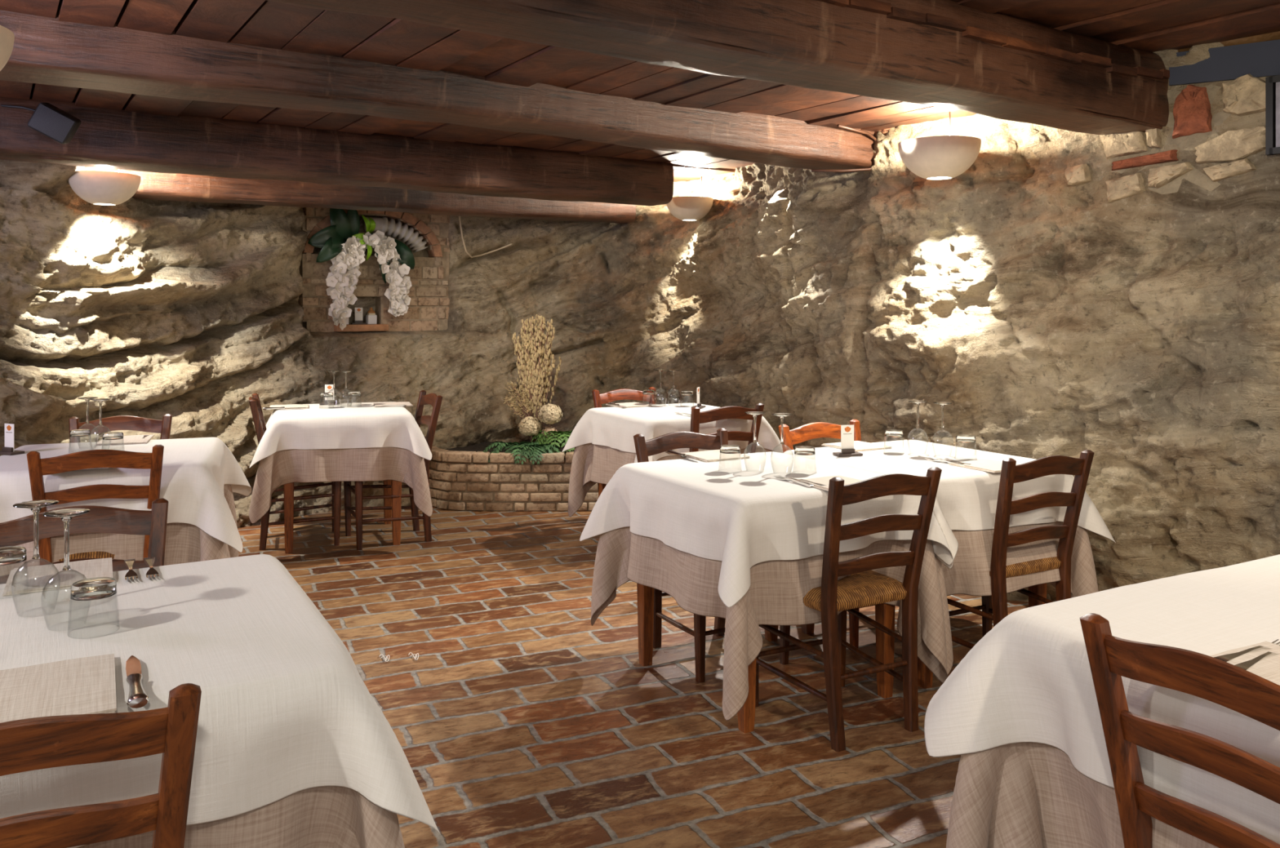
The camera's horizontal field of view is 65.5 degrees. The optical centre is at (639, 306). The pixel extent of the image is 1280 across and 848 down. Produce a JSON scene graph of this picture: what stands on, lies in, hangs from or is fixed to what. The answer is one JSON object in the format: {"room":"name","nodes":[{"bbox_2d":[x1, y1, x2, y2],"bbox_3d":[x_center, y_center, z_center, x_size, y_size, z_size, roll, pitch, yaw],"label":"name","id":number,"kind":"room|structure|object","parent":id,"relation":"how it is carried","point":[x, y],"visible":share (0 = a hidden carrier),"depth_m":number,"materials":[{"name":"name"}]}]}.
{"room":"restaurant","nodes":[
{"label":"restaurant","id":0,"kind":"room"},
{"bbox_2d":[0,90,202,456],"bbox_3d":[-3.623,0.060,3.846,0.872,2.640,4.885,0,0,17],"label":"wall","id":1,"kind":"structure","parent":0,"point":[89,292],"depth_m":5.50,"materials":[{"name":"stone"}]},
{"bbox_2d":[67,168,141,205],"bbox_3d":[-2.840,-0.746,5.275,0.345,0.408,0.345,0,0,0],"label":"lamp","id":2,"kind":"object","parent":1,"relation":"attached to","point":[94,187],"visible":0.97,"depth_m":5.16,"materials":[{"name":"glass"}]},
{"bbox_2d":[155,178,705,528],"bbox_3d":[-1.407,0.060,7.178,3.765,2.640,1.212,0,0,-25],"label":"wall","id":3,"kind":"structure","parent":0,"point":[623,302],"depth_m":7.32,"materials":[{"name":"stone"}]},
{"bbox_2d":[298,207,449,332],"bbox_3d":[-1.925,-0.323,7.377,1.163,1.038,0.195,0,0,-34],"label":"niche","id":4,"kind":"object","parent":3,"relation":"attached to","point":[428,309],"visible":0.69,"depth_m":7.41,"materials":[{"name":"brick"}]},
{"bbox_2d":[351,307,366,324],"bbox_3d":[-2.064,0.067,7.303,0.105,0.122,0.060,0,0,-26],"label":"card stand","id":5,"kind":"object","parent":4,"relation":"on","point":[358,311],"visible":0.94,"depth_m":7.30,"materials":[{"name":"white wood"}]},
{"bbox_2d":[307,208,414,329],"bbox_3d":[-1.988,-0.288,7.157,0.779,0.908,0.177,0,0,-36],"label":"flower garland","id":6,"kind":"object","parent":4,"relation":"in","point":[340,242],"visible":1,"depth_m":7.10,"materials":[{"name":"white plant"}]},
{"bbox_2d":[361,214,370,232],"bbox_3d":[-1.982,-0.587,7.193,0.069,0.157,0.124,0,0,-27],"label":"leaf","id":7,"kind":"object","parent":6,"relation":"on","point":[367,223],"depth_m":7.15,"materials":[{"name":"green plant"}]},
{"bbox_2d":[365,244,372,261],"bbox_3d":[-1.969,-0.410,7.195,0.035,0.159,0.128,0,0,-30],"label":"leaf","id":8,"kind":"object","parent":6,"relation":"attached to","point":[368,246],"depth_m":7.15,"materials":[{"name":"green plant"}]},
{"bbox_2d":[368,217,375,233],"bbox_3d":[-1.949,-0.588,7.203,0.041,0.128,0.139,0,0,-31],"label":"leaf","id":9,"kind":"object","parent":6,"relation":"attached to","point":[371,226],"depth_m":7.16,"materials":[{"name":"green plant"}]},
{"bbox_2d":[365,307,377,324],"bbox_3d":[-1.982,0.066,7.335,0.066,0.124,0.060,0,0,-34],"label":"jar","id":10,"kind":"object","parent":4,"relation":"on","point":[371,318],"visible":0.99,"depth_m":7.31,"materials":[{"name":"white ceramic"}]},
{"bbox_2d":[458,216,512,257],"bbox_3d":[-1.217,-0.614,7.680,0.429,0.478,0.179,0,0,-25],"label":"cable","id":11,"kind":"object","parent":3,"relation":"hanging from","point":[460,218],"visible":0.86,"depth_m":7.61,"materials":[{"name":"beige plastic"}]},
{"bbox_2d":[237,505,1028,847],"bbox_3d":[-0.050,1.360,3.600,8.700,0.001,9.600,0,0,0],"label":"floor","id":12,"kind":"structure","parent":0,"point":[518,721],"depth_m":3.37,"materials":[{"name":"brick"}]},
{"bbox_2d":[0,498,168,584],"bbox_3d":[-1.348,0.936,2.362,0.437,0.847,0.501,0,0,-29],"label":"dining chair","id":13,"kind":"object","parent":12,"relation":"on","point":[100,519],"visible":0.11,"depth_m":2.59,"materials":[{"name":"brown wood"}]},
{"bbox_2d":[26,444,164,565],"bbox_3d":[-2.065,0.936,3.815,0.437,0.847,0.501,0,0,-25],"label":"dining chair","id":14,"kind":"object","parent":12,"relation":"on","point":[38,467],"visible":0.23,"depth_m":3.61,"materials":[{"name":"brown wood"}]},
{"bbox_2d":[0,683,201,847],"bbox_3d":[-0.898,0.936,1.448,0.437,0.847,0.501,0,0,-29],"label":"dining chair","id":15,"kind":"object","parent":12,"relation":"on","point":[28,744],"visible":0.85,"depth_m":1.30,"materials":[{"name":"brown wood"}]},
{"bbox_2d":[68,413,172,443],"bbox_3d":[-2.382,0.936,4.485,0.437,0.847,0.501,0,0,-17],"label":"dining chair","id":16,"kind":"object","parent":12,"relation":"on","point":[163,427],"visible":0.03,"depth_m":4.71,"materials":[{"name":"brown wood"}]},
{"bbox_2d":[248,393,341,550],"bbox_3d":[-2.002,0.936,5.774,0.501,0.847,0.437,0,0,-19],"label":"dining chair","id":17,"kind":"object","parent":12,"relation":"on","point":[254,401],"visible":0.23,"depth_m":5.65,"materials":[{"name":"brown wood"}]},
{"bbox_2d":[284,480,401,553],"bbox_3d":[-1.762,0.985,5.870,0.700,0.750,0.700,0,0,-19],"label":"dining table","id":18,"kind":"object","parent":12,"relation":"on","point":[396,486],"visible":0.34,"depth_m":5.66,"materials":[{"name":"brown wood"}]},
{"bbox_2d":[248,447,432,524],"bbox_3d":[-1.764,0.888,5.872,0.982,0.568,0.997,0,0,-19],"label":"linens","id":19,"kind":"object","parent":18,"relation":"on","point":[281,468],"visible":0.52,"depth_m":5.49,"materials":[{"name":"fabric"}]},
{"bbox_2d":[248,401,431,468],"bbox_3d":[-1.760,0.733,5.865,0.976,0.265,0.978,0,0,-19],"label":"tablecloth","id":20,"kind":"object","parent":19,"relation":"on","point":[340,426],"visible":0.93,"depth_m":5.51,"materials":[{"name":"fabric"}]},
{"bbox_2d":[270,404,308,409],"bbox_3d":[-2.090,0.595,5.927,0.220,0.009,0.202,0,0,-19],"label":"napkin","id":21,"kind":"object","parent":20,"relation":"on","point":[290,406],"visible":0.82,"depth_m":5.92,"materials":[{"name":"fabric"}]},
{"bbox_2d":[319,384,339,404],"bbox_3d":[-1.904,0.538,6.099,0.105,0.122,0.060,0,0,-2],"label":"card stand","id":22,"kind":"object","parent":20,"relation":"on","point":[328,388],"visible":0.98,"depth_m":6.10,"materials":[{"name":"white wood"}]},
{"bbox_2d":[373,401,413,407],"bbox_3d":[-1.508,0.595,6.065,0.220,0.009,0.202,0,0,-19],"label":"napkin","id":23,"kind":"object","parent":20,"relation":"on","point":[407,403],"visible":0.95,"depth_m":6.07,"materials":[{"name":"fabric"}]},
{"bbox_2d":[343,390,442,550],"bbox_3d":[-1.449,0.936,5.833,0.501,0.847,0.437,0,0,-26],"label":"dining chair","id":24,"kind":"object","parent":12,"relation":"on","point":[435,401],"visible":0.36,"depth_m":5.75,"materials":[{"name":"brown wood"}]},
{"bbox_2d":[429,436,598,511],"bbox_3d":[-0.486,1.160,7.350,2.352,0.400,1.540,0,0,0],"label":"planter","id":25,"kind":"object","parent":12,"relation":"on","point":[461,478],"visible":0.41,"depth_m":6.61,"materials":[{"name":"brick"}]},
{"bbox_2d":[482,440,541,463],"bbox_3d":[-0.826,0.970,6.675,0.542,0.130,0.255,0,0,0],"label":"fern","id":26,"kind":"object","parent":25,"relation":"on","point":[512,446],"visible":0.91,"depth_m":6.64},
{"bbox_2d":[502,381,533,441],"bbox_3d":[-0.841,0.748,6.864,0.208,0.467,0.173,0,0,0],"label":"thistle","id":27,"kind":"object","parent":25,"relation":"on","point":[522,403],"visible":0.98,"depth_m":6.87,"materials":[{"name":"beige plant"}]},
{"bbox_2d":[518,416,542,442],"bbox_3d":[-0.749,0.874,6.780,0.162,0.254,0.163,0,0,0],"label":"decorative ball","id":28,"kind":"object","parent":25,"relation":"in","point":[531,426],"visible":1,"depth_m":6.73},
{"bbox_2d":[511,314,561,442],"bbox_3d":[-0.728,0.526,6.966,0.291,0.951,0.244,0,0,32],"label":"bundle","id":29,"kind":"object","parent":25,"relation":"on","point":[533,362],"visible":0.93,"depth_m":6.91,"materials":[{"name":"plant"}]},
{"bbox_2d":[514,443,560,464],"bbox_3d":[-0.696,0.978,6.648,0.406,0.124,0.218,0,0,0],"label":"fern","id":30,"kind":"object","parent":25,"relation":"on","point":[541,449],"visible":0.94,"depth_m":6.59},
{"bbox_2d":[537,403,562,427],"bbox_3d":[-0.613,0.829,6.778,0.171,0.343,0.167,0,0,0],"label":"hydrangea","id":31,"kind":"object","parent":25,"relation":"in","point":[548,413],"visible":1,"depth_m":6.72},
{"bbox_2d":[530,429,574,452],"bbox_3d":[-0.549,0.920,6.752,0.457,0.169,0.255,0,0,0],"label":"fern","id":32,"kind":"object","parent":25,"relation":"in","point":[562,436],"visible":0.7,"depth_m":6.71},
{"bbox_2d":[598,483,606,497],"bbox_3d":[0.190,0.985,5.752,0.710,0.750,0.730,0,0,-28],"label":"dining table","id":33,"kind":"object","parent":12,"relation":"on","point":[601,486],"visible":0.1,"depth_m":5.87,"materials":[{"name":"brown wood"}]},
{"bbox_2d":[568,443,774,516],"bbox_3d":[0.191,0.948,5.757,0.969,0.686,0.992,0,0,-28],"label":"linens","id":34,"kind":"object","parent":33,"relation":"on","point":[592,464],"visible":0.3,"depth_m":5.88,"materials":[{"name":"fabric"}]},
{"bbox_2d":[562,403,783,462],"bbox_3d":[0.190,0.736,5.750,0.985,0.271,1.006,0,0,-28],"label":"tablecloth","id":35,"kind":"object","parent":34,"relation":"on","point":[614,428],"visible":0.67,"depth_m":5.52,"materials":[{"name":"fabric"}]},
{"bbox_2d":[605,402,651,408],"bbox_3d":[-0.069,0.595,6.030,0.202,0.009,0.220,0,0,-28],"label":"napkin","id":36,"kind":"object","parent":35,"relation":"on","point":[628,405],"visible":0.93,"depth_m":5.98,"materials":[{"name":"fabric"}]},
{"bbox_2d":[591,386,656,408],"bbox_3d":[0.006,0.936,6.051,0.437,0.847,0.501,0,0,-28],"label":"dining chair","id":37,"kind":"object","parent":12,"relation":"on","point":[622,393],"visible":0.05,"depth_m":6.24,"materials":[{"name":"brown wood"}]},
{"bbox_2d":[633,428,790,682],"bbox_3d":[0.278,0.936,3.902,0.437,0.847,0.501,0,0,-28],"label":"dining chair","id":38,"kind":"object","parent":12,"relation":"on","point":[644,449],"visible":0.16,"depth_m":3.97,"materials":[{"name":"brown wood"}]},
{"bbox_2d":[688,403,764,453],"bbox_3d":[0.357,0.936,5.389,0.437,0.847,0.501,0,0,-28],"label":"dining chair","id":39,"kind":"object","parent":12,"relation":"on","point":[697,417],"visible":0.11,"depth_m":5.19,"materials":[{"name":"brown wood"}]},
{"bbox_2d":[636,583,895,733],"bbox_3d":[0.439,0.985,3.630,0.706,0.750,0.790,0,0,-29],"label":"dining table","id":40,"kind":"object","parent":12,"relation":"on","point":[884,613],"visible":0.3,"depth_m":3.46,"materials":[{"name":"brown wood"}]},
{"bbox_2d":[591,527,947,720],"bbox_3d":[0.412,0.938,3.600,0.857,0.668,1.099,0,0,-29],"label":"linens","id":41,"kind":"object","parent":40,"relation":"on","point":[775,596],"visible":0.46,"depth_m":3.27,"materials":[{"name":"fabric"}]},
{"bbox_2d":[579,451,953,607],"bbox_3d":[0.396,0.753,3.606,0.897,0.305,1.128,0,0,-28],"label":"tablecloth","id":42,"kind":"object","parent":41,"relation":"on","point":[744,519],"visible":0.86,"depth_m":3.31,"materials":[{"name":"fabric"}]},
{"bbox_2d":[681,449,749,462],"bbox_3d":[0.294,0.595,3.982,0.202,0.009,0.220,0,0,-29],"label":"napkin","id":43,"kind":"object","parent":42,"relation":"on","point":[712,455],"visible":0.91,"depth_m":3.94,"materials":[{"name":"fabric"}]},
{"bbox_2d":[718,444,742,472],"bbox_3d":[0.330,0.554,3.638,0.085,0.093,0.085,0,0,0],"label":"tumbler","id":44,"kind":"object","parent":42,"relation":"on","point":[725,449],"visible":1,"depth_m":3.61,"materials":[{"name":"clear glass"}]},
{"bbox_2d":[743,411,766,464],"bbox_3d":[0.419,0.492,3.626,0.083,0.216,0.083,0,0,0],"label":"wine glass","id":45,"kind":"object","parent":42,"relation":"on","point":[754,414],"visible":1,"depth_m":3.62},
{"bbox_2d":[770,413,793,473],"bbox_3d":[0.511,0.492,3.577,0.083,0.216,0.083,0,0,0],"label":"wine glass","id":46,"kind":"object","parent":42,"relation":"on","point":[782,415],"visible":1,"depth_m":3.57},
{"bbox_2d":[792,445,816,474],"bbox_3d":[0.596,0.554,3.601,0.085,0.093,0.085,0,0,0],"label":"tumbler","id":47,"kind":"object","parent":42,"relation":"on","point":[802,450],"visible":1,"depth_m":3.57,"materials":[{"name":"clear glass"}]},
{"bbox_2d":[792,475,862,491],"bbox_3d":[0.662,0.595,3.350,0.202,0.009,0.220,0,0,-29],"label":"napkin","id":48,"kind":"object","parent":42,"relation":"on","point":[824,480],"visible":0.46,"depth_m":3.37,"materials":[{"name":"fabric"}]},
{"bbox_2d":[777,419,875,648],"bbox_3d":[0.908,0.936,4.232,0.437,0.847,0.501,0,0,-28],"label":"dining chair","id":49,"kind":"object","parent":12,"relation":"on","point":[817,429],"visible":0.09,"depth_m":4.38,"materials":[{"name":"brown wood"}]},
{"bbox_2d":[755,466,942,751],"bbox_3d":[0.660,0.936,3.282,0.437,0.847,0.501,0,0,-28],"label":"dining chair","id":50,"kind":"object","parent":12,"relation":"on","point":[864,587],"visible":0.77,"depth_m":3.14,"materials":[{"name":"brown wood"}]},
{"bbox_2d":[801,583,1046,688],"bbox_3d":[1.118,0.985,3.998,0.706,0.750,0.790,0,0,-29],"label":"dining table","id":51,"kind":"object","parent":12,"relation":"on","point":[925,676],"visible":0.1,"depth_m":3.81,"materials":[{"name":"brown wood"}]},
{"bbox_2d":[933,521,1098,680],"bbox_3d":[1.161,0.939,4.009,0.864,0.669,1.073,0,0,-28],"label":"linens","id":52,"kind":"object","parent":51,"relation":"on","point":[969,575],"visible":0.27,"depth_m":3.53,"materials":[{"name":"fabric"}]},
{"bbox_2d":[783,440,1115,565],"bbox_3d":[1.157,0.759,4.032,0.921,0.316,1.144,0,0,-29],"label":"tablecloth","id":53,"kind":"object","parent":52,"relation":"on","point":[966,499],"visible":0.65,"depth_m":3.66,"materials":[{"name":"fabric"}]},
{"bbox_2d":[832,425,862,457],"bbox_3d":[0.838,0.538,4.012,0.105,0.122,0.060,0,0,-14],"label":"card stand","id":54,"kind":"object","parent":53,"relation":"on","point":[847,449],"visible":1,"depth_m":4.01,"materials":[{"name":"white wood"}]},
{"bbox_2d":[821,440,892,451],"bbox_3d":[0.925,0.595,4.255,0.202,0.009,0.220,0,0,-28],"label":"napkin","id":55,"kind":"object","parent":53,"relation":"on","point":[859,446],"visible":0.76,"depth_m":4.22,"materials":[{"name":"fabric"}]},
{"bbox_2d":[883,429,904,452],"bbox_3d":[1.044,0.554,4.090,0.085,0.093,0.085,0,0,0],"label":"tumbler","id":56,"kind":"object","parent":53,"relation":"on","point":[889,433],"visible":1,"depth_m":4.06,"materials":[{"name":"clear glass"}]},
{"bbox_2d":[932,401,953,453],"bbox_3d":[1.216,0.492,3.997,0.083,0.216,0.083,0,0,0],"label":"wine glass","id":57,"kind":"object","parent":53,"relation":"on","point":[942,404],"visible":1,"depth_m":3.99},
{"bbox_2d":[954,435,977,458],"bbox_3d":[1.285,0.554,3.922,0.085,0.093,0.085,0,0,0],"label":"tumbler","id":58,"kind":"object","parent":53,"relation":"on","point":[959,438],"visible":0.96,"depth_m":3.89,"materials":[{"name":"clear glass"}]},
{"bbox_2d":[948,458,1019,473],"bbox_3d":[1.313,0.595,3.729,0.202,0.009,0.220,0,0,-28],"label":"napkin","id":59,"kind":"object","parent":53,"relation":"on","point":[986,464],"visible":0.73,"depth_m":3.72,"materials":[{"name":"fabric"}]},
{"bbox_2d":[946,449,1094,648],"bbox_3d":[1.319,0.936,3.660,0.437,0.847,0.501,0,0,-28],"label":"dining chair","id":60,"kind":"object","parent":12,"relation":"on","point":[993,607],"visible":0.59,"depth_m":3.48,"materials":[{"name":"brown wood"}]},
{"bbox_2d":[1079,613,1279,847],"bbox_3d":[1.048,0.936,1.588,0.501,0.847,0.437,0,0,-28],"label":"dining chair","id":61,"kind":"object","parent":12,"relation":"on","point":[1110,658],"visible":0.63,"depth_m":1.54,"materials":[{"name":"brown wood"}]},
{"bbox_3d":[-1.075,0.985,1.845,0.850,0.750,0.850,0,0,-29],"label":"dining table","id":62,"kind":"object","parent":12,"relation":"on","visible":0},
{"bbox_2d":[80,786,404,847],"bbox_3d":[-1.070,0.954,1.837,1.123,0.700,1.095,0,0,-29],"label":"linens","id":63,"kind":"object","parent":62,"relation":"on","point":[324,817],"visible":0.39,"depth_m":1.63,"materials":[{"name":"fabric"}]},
{"bbox_2d":[0,554,440,847],"bbox_3d":[-1.074,0.739,1.844,1.122,0.277,1.128,0,0,-29],"label":"tablecloth","id":64,"kind":"object","parent":63,"relation":"on","point":[286,709],"visible":0.8,"depth_m":1.63,"materials":[{"name":"fabric"}]},
{"bbox_2d":[0,546,29,599],"bbox_3d":[-1.327,0.554,2.081,0.085,0.093,0.085,0,0,0],"label":"tumbler","id":65,"kind":"object","parent":64,"relation":"on","point":[9,555],"visible":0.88,"depth_m":2.07,"materials":[{"name":"clear glass"}]},
{"bbox_2d":[11,499,60,615],"bbox_3d":[-1.184,0.492,1.950,0.083,0.216,0.083,0,0,0],"label":"wine glass","id":66,"kind":"object","parent":64,"relation":"on","point":[35,506],"visible":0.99,"depth_m":1.95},
{"bbox_2d":[11,557,60,615],"bbox_3d":[-1.184,0.546,1.950,0.083,0.106,0.083,0,0,0],"label":"bowl","id":67,"kind":"object","parent":66,"relation":"on","point":[37,558],"depth_m":1.95,"materials":[{"name":"clear glass"}]},
{"bbox_2d":[2,557,112,595],"bbox_3d":[-1.284,0.595,2.205,0.202,0.009,0.220,0,0,-29],"label":"napkin","id":68,"kind":"object","parent":64,"relation":"on","point":[38,576],"visible":0.89,"depth_m":2.19,"materials":[{"name":"fabric"}]},
{"bbox_2d":[0,653,116,723],"bbox_3d":[-0.924,0.595,1.536,0.202,0.009,0.270,0,0,-28],"label":"napkin","id":69,"kind":"object","parent":64,"relation":"on","point":[86,685],"visible":0.89,"depth_m":1.54,"materials":[{"name":"fabric"}]},
{"bbox_2d":[40,508,91,627],"bbox_3d":[-1.077,0.492,1.867,0.083,0.216,0.083,0,0,0],"label":"wine glass","id":70,"kind":"object","parent":64,"relation":"on","point":[66,514],"visible":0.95,"depth_m":1.86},
{"bbox_2d":[40,569,91,627],"bbox_3d":[-1.077,0.546,1.867,0.083,0.106,0.083,0,0,0],"label":"bowl","id":71,"kind":"object","parent":70,"relation":"on","point":[62,570],"depth_m":1.86,"materials":[{"name":"clear glass"}]},
{"bbox_2d":[66,577,119,639],"bbox_3d":[-1.009,0.554,1.838,0.085,0.093,0.085,0,0,0],"label":"tumbler","id":72,"kind":"object","parent":64,"relation":"on","point":[98,588],"visible":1,"depth_m":1.82,"materials":[{"name":"clear glass"}]},
{"bbox_2d":[123,558,137,580],"bbox_3d":[-1.150,0.594,2.246,0.025,0.011,0.202,0,0,-28],"label":"fork","id":73,"kind":"object","parent":64,"relation":"on","point":[129,563],"visible":1,"depth_m":2.23,"materials":[{"name":"silver metal"}]},
{"bbox_2d":[125,655,149,708],"bbox_3d":[-0.804,0.590,1.581,0.031,0.018,0.236,0,0,-30],"label":"knife","id":74,"kind":"object","parent":64,"relation":"on","point":[137,697],"visible":1,"depth_m":1.54,"materials":[{"name":"silver metal"}]},
{"bbox_2d":[143,556,159,578],"bbox_3d":[-1.112,0.594,2.263,0.025,0.011,0.202,0,0,-28],"label":"fork","id":75,"kind":"object","parent":64,"relation":"on","point":[149,562],"visible":1,"depth_m":2.24,"materials":[{"name":"silver metal"}]},
{"bbox_3d":[-2.190,0.985,4.090,0.770,0.750,0.790,0,0,-20],"label":"dining table","id":76,"kind":"object","parent":12,"relation":"on","visible":0},
{"bbox_2d":[0,484,238,576],"bbox_3d":[-2.179,0.972,4.085,1.049,0.736,1.040,0,0,-20],"label":"linens","id":77,"kind":"object","parent":76,"relation":"on","point":[185,543],"visible":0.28,"depth_m":3.74,"materials":[{"name":"fabric"}]},
{"bbox_2d":[0,437,251,552],"bbox_3d":[-2.189,0.769,4.083,1.085,0.338,1.139,0,0,-20],"label":"tablecloth","id":78,"kind":"object","parent":77,"relation":"on","point":[195,472],"visible":0.7,"depth_m":3.79,"materials":[{"name":"fabric"}]},
{"bbox_2d":[0,423,24,455],"bbox_3d":[-2.574,0.538,4.058,0.105,0.122,0.060,0,0,23],"label":"card stand","id":79,"kind":"object","parent":78,"relation":"on","point":[9,448],"visible":1,"depth_m":4.05,"materials":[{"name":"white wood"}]},
{"bbox_2d":[68,429,92,453],"bbox_3d":[-2.311,0.554,4.106,0.085,0.093,0.085,0,0,0],"label":"tumbler","id":80,"kind":"object","parent":78,"relation":"on","point":[76,433],"visible":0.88,"depth_m":4.08,"materials":[{"name":"clear glass"}]},
{"bbox_2d":[77,396,98,447],"bbox_3d":[-2.344,0.492,4.221,0.083,0.216,0.083,0,0,0],"label":"wine glass","id":81,"kind":"object","parent":78,"relation":"on","point":[86,399],"visible":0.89,"depth_m":4.22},
{"bbox_2d":[88,398,111,448],"bbox_3d":[-2.253,0.492,4.154,0.083,0.216,0.083,0,0,0],"label":"wine glass","id":82,"kind":"object","parent":78,"relation":"on","point":[100,401],"visible":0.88,"depth_m":4.15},
{"bbox_2d":[101,431,124,450],"bbox_3d":[-2.126,0.554,4.012,0.085,0.093,0.085,0,0,0],"label":"tumbler","id":83,"kind":"object","parent":78,"relation":"on","point":[112,435],"visible":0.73,"depth_m":3.98,"materials":[{"name":"clear glass"}]},
{"bbox_2d":[94,435,154,445],"bbox_3d":[-2.302,0.595,4.452,0.202,0.009,0.270,0,0,-20],"label":"napkin","id":84,"kind":"object","parent":78,"relation":"on","point":[132,439],"visible":0.83,"depth_m":4.38,"materials":[{"name":"fabric"}]},
{"bbox_3d":[1.395,0.985,1.853,1.030,0.750,0.830,0,0,-28],"label":"dining table","id":85,"kind":"object","parent":12,"relation":"on","visible":0},
{"bbox_2d":[946,742,1218,847],"bbox_3d":[1.409,0.973,1.834,1.343,0.736,1.151,0,0,-28],"label":"linens","id":86,"kind":"object","parent":85,"relation":"on","point":[1022,795],"visible":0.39,"depth_m":1.94,"materials":[{"name":"fabric"}]},
{"bbox_2d":[924,554,1279,844],"bbox_3d":[1.393,0.752,1.849,1.325,0.303,1.140,0,0,-29],"label":"tablecloth","id":87,"kind":"object","parent":86,"relation":"on","point":[1028,679],"visible":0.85,"depth_m":1.89,"materials":[{"name":"fabric"}]},
{"bbox_2d":[1210,641,1279,685],"bbox_3d":[1.037,0.595,1.615,0.270,0.009,0.202,0,0,-28],"label":"napkin","id":88,"kind":"object","parent":87,"relation":"on","point":[1268,668],"visible":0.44,"depth_m":1.66,"materials":[{"name":"fabric"}]},
{"bbox_2d":[1213,639,1279,662],"bbox_3d":[1.051,0.594,1.710,0.202,0.011,0.025,0,0,-28],"label":"fork","id":89,"kind":"object","parent":88,"relation":"on","point":[1225,658],"visible":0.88,"depth_m":1.69,"materials":[{"name":"silver metal"}]},
{"bbox_2d":[1235,644,1279,670],"bbox_3d":[1.050,0.594,1.677,0.202,0.011,0.025,0,0,-35],"label":"fork","id":90,"kind":"object","parent":88,"relation":"on","point":[1246,665],"visible":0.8,"depth_m":1.66,"materials":[{"name":"silver metal"}]},
{"bbox_2d":[0,0,1279,182],"bbox_3d":[-0.853,-1.062,4.109,8.298,0.255,7.600,0,0,-33],"label":"ceiling","id":91,"kind":"structure","parent":0,"point":[1148,25],"depth_m":3.92,"materials":[{"name":"brown wood"}]},
{"bbox_2d":[0,25,14,71],"bbox_3d":[-1.860,-0.764,2.620,0.360,0.373,0.360,0,0,0],"label":"lamp","id":92,"kind":"object","parent":91,"relation":"hanging from","point":[6,36],"visible":1,"depth_m":2.66,"materials":[{"name":"paint"}]},
{"bbox_2d":[0,96,673,205],"bbox_3d":[-2.150,-0.853,5.328,5.483,0.325,0.380,0,0,-33],"label":"ceiling beam","id":93,"kind":"structure","parent":91,"relation":"attached to","point":[104,138],"depth_m":5.43,"materials":[{"name":"brown wood"}]},
{"bbox_2d":[27,102,80,143],"bbox_3d":[-2.660,-0.830,4.569,0.194,0.208,0.411,0,0,-19],"label":"wall speaker","id":94,"kind":"object","parent":93,"relation":"attached to","point":[47,119],"visible":1,"depth_m":4.40,"materials":[{"name":"black plastic"}]},
{"bbox_2d":[80,166,635,223],"bbox_3d":[-2.047,-0.788,6.343,4.670,0.312,0.266,0,0,-33],"label":"ceiling beam","id":95,"kind":"structure","parent":91,"relation":"attached to","point":[153,185],"depth_m":6.38,"materials":[{"name":"brown wood"}]},
{"bbox_2d":[0,0,875,173],"bbox_3d":[-1.496,-0.926,3.856,6.552,0.318,0.377,0,0,-33],"label":"ceiling beam","id":96,"kind":"structure","parent":91,"relation":"attached to","point":[46,51],"depth_m":4.01,"materials":[{"name":"brown wood"}]},
{"bbox_2d":[810,124,876,172],"bbox_3d":[1.129,-0.844,5.319,0.377,0.208,0.331,0,0,0],"label":"cable","id":97,"kind":"object","parent":96,"relation":"attached to","point":[868,134],"visible":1,"depth_m":5.46,"materials":[{"name":"brown plastic"}]},
{"bbox_2d":[666,176,713,221],"bbox_3d":[0.359,-0.789,7.221,0.345,0.322,0.345,0,0,0],"label":"lamp","id":98,"kind":"object","parent":91,"relation":"hanging from","point":[686,208],"visible":0.98,"depth_m":7.10,"materials":[{"name":"glass"}]},
{"bbox_2d":[267,0,1168,134],"bbox_3d":[-0.137,-0.935,2.886,5.951,0.350,0.355,0,0,-33],"label":"ceiling beam","id":99,"kind":"structure","parent":91,"relation":"attached to","point":[811,44],"depth_m":3.29,"materials":[{"name":"brown wood"}]},
{"bbox_2d":[897,111,981,179],"bbox_3d":[1.448,-0.786,4.814,0.386,0.328,0.386,0,0,0],"label":"lamp","id":100,"kind":"object","parent":91,"relation":"hanging from","point":[939,157],"visible":1,"depth_m":4.68,"materials":[{"name":"paint"}]},
{"bbox_2d":[675,42,1279,602],"bbox_3d":[2.501,0.060,3.545,1.040,2.640,8.851,0,0,-25],"label":"wall","id":101,"kind":"structure","parent":0,"point":[1052,317],"depth_m":4.63,"materials":[{"name":"stone"}]},
{"bbox_2d":[1168,39,1279,85],"bbox_3d":[2.545,-0.997,4.165,0.320,0.172,0.498,0,0,-40],"label":"beam","id":102,"kind":"structure","parent":101,"relation":"attached to","point":[1260,59],"depth_m":4.07,"materials":[{"name":"metal"}]},
{"bbox_2d":[1177,31,1279,52],"bbox_3d":[2.227,-1.201,3.898,0.580,0.299,0.577,0,0,-40],"label":"trim","id":103,"kind":"structure","parent":101,"relation":"attached to","point":[1275,35],"depth_m":4.02,"materials":[{"name":"brown paint"}]},
{"bbox_2d":[875,73,1265,205],"bbox_3d":[1.890,-0.727,4.870,0.306,0.572,2.474,0,0,-40],"label":"wall","id":104,"kind":"structure","parent":0,"point":[1192,121],"depth_m":4.18,"materials":[{"name":"stone"}]},
{"bbox_2d":[1265,75,1279,155],"bbox_3d":[2.618,-0.755,3.785,0.030,0.306,0.412,0,0,-40],"label":"picture frame","id":105,"kind":"object","parent":104,"relation":"attached to","point":[1270,148],"visible":1,"depth_m":3.92,"materials":[{"name":"black plastic"}]},
{"bbox_2d":[1275,81,1279,146],"bbox_3d":[2.629,-0.755,3.772,0.010,0.256,0.380,0,0,-40],"label":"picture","id":106,"kind":"object","parent":105,"relation":"on","point":[1277,83],"depth_m":3.91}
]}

